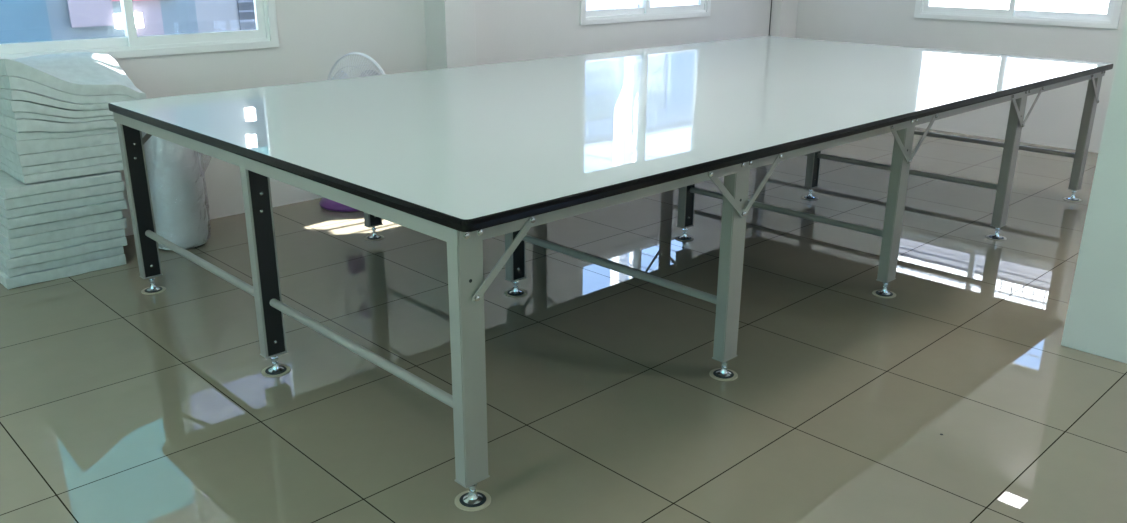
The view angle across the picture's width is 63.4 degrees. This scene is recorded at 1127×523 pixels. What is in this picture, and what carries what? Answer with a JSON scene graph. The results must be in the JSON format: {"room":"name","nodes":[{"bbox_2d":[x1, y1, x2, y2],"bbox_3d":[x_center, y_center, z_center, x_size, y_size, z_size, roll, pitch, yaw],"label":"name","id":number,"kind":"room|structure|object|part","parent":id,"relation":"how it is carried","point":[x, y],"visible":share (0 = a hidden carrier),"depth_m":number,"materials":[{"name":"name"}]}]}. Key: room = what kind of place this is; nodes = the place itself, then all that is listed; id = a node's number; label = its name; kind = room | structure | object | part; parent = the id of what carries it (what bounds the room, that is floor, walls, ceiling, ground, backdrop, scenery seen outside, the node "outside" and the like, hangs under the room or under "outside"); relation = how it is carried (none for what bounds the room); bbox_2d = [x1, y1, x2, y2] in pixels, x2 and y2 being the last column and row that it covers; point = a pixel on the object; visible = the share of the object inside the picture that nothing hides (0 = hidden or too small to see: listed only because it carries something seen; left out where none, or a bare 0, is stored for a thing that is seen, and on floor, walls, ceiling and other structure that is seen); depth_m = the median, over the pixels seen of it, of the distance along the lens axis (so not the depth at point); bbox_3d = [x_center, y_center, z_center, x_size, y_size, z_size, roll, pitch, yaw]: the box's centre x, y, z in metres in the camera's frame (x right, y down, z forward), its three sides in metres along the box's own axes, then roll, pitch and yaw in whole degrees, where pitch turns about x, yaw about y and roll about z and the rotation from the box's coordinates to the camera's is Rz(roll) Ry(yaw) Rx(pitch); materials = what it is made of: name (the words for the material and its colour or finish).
{"room":"textile factory","nodes":[
{"label":"textile factory","id":0,"kind":"room"},
{"bbox_2d":[0,0,770,235],"bbox_3d":[-1.589,-1.794,5.035,10.350,3.000,0.080,-17,25,-41],"label":"wall","id":1,"kind":"structure","parent":0,"point":[313,35],"depth_m":5.54,"materials":[{"name":"paint"}]},
{"bbox_2d":[0,0,278,59],"bbox_3d":[-2.193,-1.559,4.484,1.552,1.075,0.096,-17,25,-41],"label":"window","id":2,"kind":"structure","parent":1,"relation":"in","point":[265,35],"depth_m":4.69,"materials":[{"name":"white"}]},
{"bbox_3d":[-2.454,-1.482,4.269,0.737,0.963,0.024,-17,25,-41],"label":"sash","id":3,"kind":"part","parent":2,"relation":"part of","materials":[{"name":"white metal"}]},
{"bbox_3d":[-1.937,-1.629,4.707,0.737,0.963,0.024,-17,25,-41],"label":"sash","id":4,"kind":"part","parent":2,"relation":"part of","materials":[{"name":"white metal"}]},
{"bbox_2d":[424,0,475,69],"bbox_3d":[-0.724,-1.995,5.636,0.235,3.000,0.215,-17,25,-41],"label":"pillar","id":5,"kind":"structure","parent":1,"relation":"attached to","point":[449,24],"depth_m":5.74,"materials":[{"name":"paint"}]},
{"bbox_2d":[579,0,710,24],"bbox_3d":[0.650,-2.435,7.093,1.551,1.075,0.096,-17,25,-41],"label":"window","id":6,"kind":"structure","parent":1,"relation":"in","point":[703,7],"depth_m":7.20,"materials":[{"name":"white"}]},
{"bbox_3d":[0.389,-2.358,6.878,0.736,0.963,0.024,-17,25,-41],"label":"sash","id":7,"kind":"part","parent":6,"relation":"part of","materials":[{"name":"white metal"}]},
{"bbox_3d":[0.906,-2.505,7.316,0.736,0.963,0.024,-17,25,-41],"label":"sash","id":8,"kind":"part","parent":6,"relation":"part of","materials":[{"name":"white metal"}]},
{"bbox_2d":[769,0,771,35],"bbox_3d":[1.896,-2.849,8.178,0.010,3.000,0.004,-17,25,-41],"label":"trim","id":9,"kind":"structure","parent":1,"relation":"attached to","point":[771,0],"depth_m":8.38,"materials":[{"name":"black metal"}]},
{"bbox_2d":[770,0,797,37],"bbox_3d":[2.035,-2.869,8.239,0.280,3.000,0.105,-17,25,-41],"label":"pillar","id":10,"kind":"structure","parent":1,"relation":"attached to","point":[783,23],"depth_m":8.38,"materials":[{"name":"paint"}]},
{"bbox_2d":[0,127,1126,522],"bbox_3d":[1.091,0.591,2.915,10.390,0.120,7.850,-17,25,-41],"label":"floor","id":11,"kind":"structure","parent":0,"point":[957,396],"depth_m":3.28,"materials":[{"name":"tile"}]},
{"bbox_2d":[0,253,125,288],"bbox_3d":[-2.434,-0.008,4.352,0.518,0.054,0.443,-17,25,-41],"label":"sheet","id":12,"kind":"object","parent":11,"relation":"on","point":[116,260],"visible":0.36,"depth_m":4.18,"materials":[{"name":"white fabric"}]},
{"bbox_2d":[0,246,123,276],"bbox_3d":[-2.434,-0.055,4.342,0.500,0.040,0.443,-17,25,-41],"label":"sheet","id":13,"kind":"object","parent":12,"relation":"on","point":[118,250],"visible":0.31,"depth_m":4.17,"materials":[{"name":"white fabric"}]},
{"bbox_2d":[0,236,126,268],"bbox_3d":[-2.422,-0.096,4.329,0.517,0.047,0.448,-17,25,-41],"label":"sheet","id":14,"kind":"object","parent":13,"relation":"on","point":[5,260],"visible":0.35,"depth_m":4.16,"materials":[{"name":"white fabric"}]},
{"bbox_2d":[0,229,124,257],"bbox_3d":[-2.416,-0.138,4.325,0.494,0.039,0.441,-17,25,-41],"label":"sheet","id":15,"kind":"object","parent":14,"relation":"on","point":[71,242],"visible":0.33,"depth_m":4.16,"materials":[{"name":"white fabric"}]},
{"bbox_2d":[0,216,126,249],"bbox_3d":[-2.405,-0.181,4.315,0.508,0.052,0.433,-17,25,-41],"label":"sheet","id":16,"kind":"object","parent":15,"relation":"on","point":[73,232],"visible":0.32,"depth_m":4.15,"materials":[{"name":"white fabric"}]},
{"bbox_2d":[0,210,122,238],"bbox_3d":[-2.413,-0.226,4.303,0.487,0.043,0.445,-17,25,-41],"label":"sheet","id":17,"kind":"object","parent":16,"relation":"on","point":[107,216],"visible":0.29,"depth_m":4.13,"materials":[{"name":"white fabric"}]},
{"bbox_2d":[0,199,126,228],"bbox_3d":[-2.400,-0.270,4.293,0.505,0.045,0.456,-17,25,-41],"label":"sheet","id":18,"kind":"object","parent":17,"relation":"on","point":[63,214],"visible":0.35,"depth_m":4.12,"materials":[{"name":"white fabric"}]},
{"bbox_2d":[0,191,123,218],"bbox_3d":[-2.405,-0.310,4.279,0.500,0.040,0.437,-17,25,-41],"label":"sheet","id":19,"kind":"object","parent":18,"relation":"on","point":[65,204],"visible":0.36,"depth_m":4.11,"materials":[{"name":"white fabric"}]},
{"bbox_2d":[0,181,124,209],"bbox_3d":[-2.396,-0.353,4.269,0.506,0.050,0.436,-17,25,-41],"label":"sheet","id":20,"kind":"object","parent":19,"relation":"on","point":[24,201],"visible":0.31,"depth_m":4.11,"materials":[{"name":"white fabric"}]},
{"bbox_2d":[0,170,121,198],"bbox_3d":[-2.392,-0.395,4.251,0.492,0.046,0.432,-17,25,-41],"label":"sheet","id":21,"kind":"object","parent":20,"relation":"on","point":[10,187],"visible":0.47,"depth_m":4.09,"materials":[{"name":"white fabric"}]},
{"bbox_2d":[0,161,123,183],"bbox_3d":[-2.340,-0.459,4.288,0.479,0.040,0.432,-17,25,-41],"label":"sheet","id":22,"kind":"object","parent":21,"relation":"on","point":[109,167],"visible":0.37,"depth_m":4.12,"materials":[{"name":"white fabric"}]},
{"bbox_2d":[0,154,121,174],"bbox_3d":[-2.341,-0.497,4.277,0.476,0.040,0.433,-17,25,-41],"label":"sheet","id":23,"kind":"object","parent":22,"relation":"on","point":[49,167],"visible":0.31,"depth_m":4.10,"materials":[{"name":"white fabric"}]},
{"bbox_2d":[0,143,120,166],"bbox_3d":[-2.339,-0.539,4.264,0.486,0.054,0.443,-17,25,-41],"label":"sheet","id":24,"kind":"object","parent":23,"relation":"on","point":[32,159],"visible":0.33,"depth_m":4.08,"materials":[{"name":"white fabric"}]},
{"bbox_2d":[0,133,119,154],"bbox_3d":[-2.336,-0.592,4.241,0.493,0.065,0.430,-17,25,-41],"label":"sheet","id":25,"kind":"object","parent":24,"relation":"on","point":[21,147],"visible":0.48,"depth_m":4.05,"materials":[{"name":"white fabric"}]},
{"bbox_2d":[0,125,117,140],"bbox_3d":[-2.339,-0.630,4.227,0.475,0.056,0.431,-17,25,-41],"label":"sheet","id":26,"kind":"object","parent":25,"relation":"on","point":[17,136],"visible":0.26,"depth_m":4.03,"materials":[{"name":"white fabric"}]},
{"bbox_2d":[0,114,116,131],"bbox_3d":[-2.329,-0.668,4.216,0.474,0.091,0.441,-17,25,-41],"label":"sheet","id":27,"kind":"object","parent":26,"relation":"on","point":[18,125],"visible":0.38,"depth_m":4.02,"materials":[{"name":"white fabric"}]},
{"bbox_2d":[0,109,113,121],"bbox_3d":[-2.319,-0.701,4.220,0.503,0.092,0.424,-17,25,-41],"label":"sheet","id":28,"kind":"object","parent":27,"relation":"on","point":[17,115],"visible":0.34,"depth_m":4.01,"materials":[{"name":"white fabric"}]},
{"bbox_2d":[0,98,112,117],"bbox_3d":[-2.309,-0.733,4.216,0.540,0.130,0.438,-17,25,-41],"label":"sheet","id":29,"kind":"object","parent":28,"relation":"on","point":[7,104],"visible":0.41,"depth_m":3.99,"materials":[{"name":"white fabric"}]},
{"bbox_2d":[0,88,108,110],"bbox_3d":[-2.297,-0.767,4.217,0.558,0.152,0.444,-17,25,-41],"label":"sheet","id":30,"kind":"object","parent":29,"relation":"on","point":[11,94],"visible":0.38,"depth_m":3.98,"materials":[{"name":"white fabric"}]},
{"bbox_2d":[0,76,136,103],"bbox_3d":[-2.300,-0.805,4.212,0.557,0.190,0.437,-17,25,-41],"label":"sheet","id":31,"kind":"object","parent":30,"relation":"on","point":[6,82],"visible":0.42,"depth_m":3.99,"materials":[{"name":"white fabric"}]},
{"bbox_2d":[0,52,145,99],"bbox_3d":[-2.303,-0.853,4.197,0.562,0.236,0.439,-17,25,-41],"label":"sheet","id":32,"kind":"object","parent":31,"relation":"on","point":[76,73],"visible":0.99,"depth_m":4.19,"materials":[{"name":"white fabric"}]},
{"bbox_2d":[142,132,211,249],"bbox_3d":[-1.944,-0.451,4.584,0.372,0.745,0.312,-17,25,-41],"label":"sack","id":33,"kind":"object","parent":11,"relation":"on","point":[175,171],"visible":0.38,"depth_m":4.49,"materials":[{"name":"white plastic"}]},
{"bbox_2d":[319,52,385,211],"bbox_3d":[-1.212,-0.768,5.301,0.480,0.889,0.376,-1,19,-3],"label":"electric fan","id":34,"kind":"object","parent":11,"relation":"on","point":[325,203],"visible":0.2,"depth_m":5.20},
{"bbox_2d":[108,36,1112,510],"bbox_3d":[0.653,-0.519,4.696,4.803,0.828,2.401,-17,25,-41],"label":"table","id":35,"kind":"object","parent":11,"relation":"on","point":[461,157],"visible":1,"depth_m":3.44,"materials":[{"name":"grey laminate"}]},
{"bbox_3d":[-1.820,-0.285,3.906,0.080,0.724,0.048,-17,25,-41],"label":"leg","id":36,"kind":"part","parent":35,"relation":"part of","materials":[{"name":"black metal"}]},
{"bbox_3d":[-1.424,0.003,3.580,0.029,0.029,1.080,-17,25,-41],"label":"cross rail","id":37,"kind":"part","parent":35,"relation":"part of","materials":[{"name":"white metal"}]},
{"bbox_3d":[-1.035,-0.019,3.140,0.080,0.724,0.048,-17,25,-41],"label":"leg","id":38,"kind":"part","parent":35,"relation":"part of","materials":[{"name":"black metal"}]},
{"bbox_3d":[-0.639,0.268,2.814,0.029,0.029,1.080,-17,25,-41],"label":"cross rail","id":39,"kind":"part","parent":35,"relation":"part of","materials":[{"name":"grey metal"}]},
{"bbox_3d":[-0.998,-0.538,4.660,0.080,0.724,0.048,-17,25,-41],"label":"leg","id":40,"kind":"part","parent":35,"relation":"part of","materials":[{"name":"black metal"}]},
{"bbox_3d":[-0.250,0.246,2.374,0.080,0.724,0.048,-17,25,-41],"label":"leg","id":41,"kind":"part","parent":35,"relation":"part of","materials":[{"name":"grey metal"}]},
{"bbox_3d":[-0.213,-0.272,3.894,0.080,0.724,0.048,-17,25,-41],"label":"leg","id":42,"kind":"part","parent":35,"relation":"part of","materials":[{"name":"black metal"}]},
{"bbox_3d":[0.183,0.015,3.568,0.029,0.029,1.080,-17,25,-41],"label":"cross rail","id":43,"kind":"part","parent":35,"relation":"part of","materials":[{"name":"grey metal"}]},
{"bbox_3d":[0.636,-0.534,4.673,0.080,0.724,0.048,-17,25,-41],"label":"leg","id":44,"kind":"part","parent":35,"relation":"part of","materials":[{"name":"grey metal"}]},
{"bbox_3d":[0.572,-0.007,3.128,0.080,0.724,0.048,-17,25,-41],"label":"leg","id":45,"kind":"part","parent":35,"relation":"part of","materials":[{"name":"white metal"}]},
{"bbox_3d":[1.032,-0.246,4.347,0.029,0.029,1.080,-17,25,-41],"label":"cross rail","id":46,"kind":"part","parent":35,"relation":"part of","materials":[{"name":"white metal"}]},
{"bbox_3d":[1.514,-0.804,5.479,0.080,0.724,0.048,-17,25,-41],"label":"leg","id":47,"kind":"part","parent":35,"relation":"part of","materials":[{"name":"grey metal"}]},
{"bbox_3d":[1.421,-0.268,3.907,0.080,0.724,0.048,-17,25,-41],"label":"leg","id":48,"kind":"part","parent":35,"relation":"part of","materials":[{"name":"grey metal"}]},
{"bbox_3d":[1.910,-0.517,5.154,0.029,0.029,1.080,-17,25,-41],"label":"cross rail","id":49,"kind":"part","parent":35,"relation":"part of","materials":[{"name":"grey metal"}]},
{"bbox_3d":[2.739,-0.772,5.914,0.029,0.029,1.080,-17,25,-41],"label":"cross rail","id":50,"kind":"part","parent":35,"relation":"part of","materials":[{"name":"grey metal"}]},
{"bbox_3d":[2.299,-0.539,4.713,0.080,0.724,0.048,-17,25,-41],"label":"leg","id":51,"kind":"part","parent":35,"relation":"part of","materials":[{"name":"grey metal"}]},
{"bbox_3d":[3.128,-0.794,5.474,0.080,0.724,0.048,-17,25,-41],"label":"leg","id":52,"kind":"part","parent":35,"relation":"part of","materials":[{"name":"grey metal"}]},
{"bbox_2d":[1061,11,1126,362],"bbox_3d":[2.096,-1.097,3.047,0.245,3.000,0.235,-17,25,-41],"label":"pillar","id":53,"kind":"structure","parent":11,"relation":"on","point":[1096,318],"depth_m":3.34,"materials":[{"name":"paint"}]},
{"bbox_2d":[795,0,1126,152],"bbox_3d":[4.788,-2.022,5.797,0.080,3.000,7.650,-17,25,-41],"label":"wall","id":54,"kind":"structure","parent":0,"point":[1055,118],"depth_m":7.36,"materials":[{"name":"paint"}]},
{"bbox_2d":[914,0,1122,28],"bbox_3d":[3.524,-2.400,7.032,0.096,1.075,1.550,-17,25,-41],"label":"window","id":55,"kind":"structure","parent":54,"relation":"in","point":[923,9],"depth_m":7.11,"materials":[{"name":"white"}]},
{"bbox_3d":[3.276,-2.474,7.262,0.024,0.963,0.736,-17,25,-41],"label":"sash","id":56,"kind":"part","parent":55,"relation":"part of","materials":[{"name":"white metal"}]},
{"bbox_3d":[3.777,-2.317,6.811,0.024,0.963,0.736,-17,25,-41],"label":"sash","id":57,"kind":"part","parent":55,"relation":"part of","materials":[{"name":"white metal"}]},
{"label":"outside","id":58,"kind":"structure","parent":0,"visible":0},
{"bbox_3d":[-7.081,-3.653,16.014,130.000,0.370,130.000,-17,25,-41],"label":"ground","id":59,"kind":"structure","parent":58,"visible":0},
{"bbox_2d":[0,0,255,43],"bbox_3d":[-6.162,-5.159,8.214,8.700,7.530,3.160,-17,25,-41],"label":"neighbouring building","id":60,"kind":"structure","parent":59,"relation":"on","point":[21,21],"depth_m":8.78,"materials":[{"name":"blue paint"}]},
{"bbox_3d":[-4.157,-2.841,8.884,0.340,2.730,0.030,-17,25,-41],"label":"panel","id":61,"kind":"part","parent":60,"relation":"part of","materials":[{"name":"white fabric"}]},
{"bbox_3d":[-3.909,-2.918,9.111,0.350,2.730,0.030,-17,25,-41],"label":"panel","id":62,"kind":"part","parent":60,"relation":"part of","materials":[{"name":"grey paint"}]},
{"bbox_3d":[-3.622,-3.006,9.375,0.450,2.730,0.030,-17,25,-41],"label":"panel","id":63,"kind":"part","parent":60,"relation":"part of","materials":[{"name":"grey"}]},
{"bbox_2d":[616,0,641,8],"bbox_3d":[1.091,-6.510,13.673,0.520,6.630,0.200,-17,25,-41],"label":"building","id":64,"kind":"structure","parent":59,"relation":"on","point":[621,4],"depth_m":14.34,"materials":[{"name":"white paint"}]},
{"bbox_2d":[586,0,697,10],"bbox_3d":[0.872,-5.884,16.760,9.000,3.450,3.400,-17,25,-41],"label":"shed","id":65,"kind":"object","parent":59,"relation":"on","point":[590,4],"visible":0.02,"depth_m":15.08,"materials":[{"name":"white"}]},
{"bbox_2d":[930,0,1108,13],"bbox_3d":[9.991,-3.927,10.946,4.030,3.590,15.500,-17,25,-41],"label":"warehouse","id":66,"kind":"structure","parent":59,"relation":"on","point":[1075,6],"depth_m":12.12,"materials":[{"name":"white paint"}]}
]}

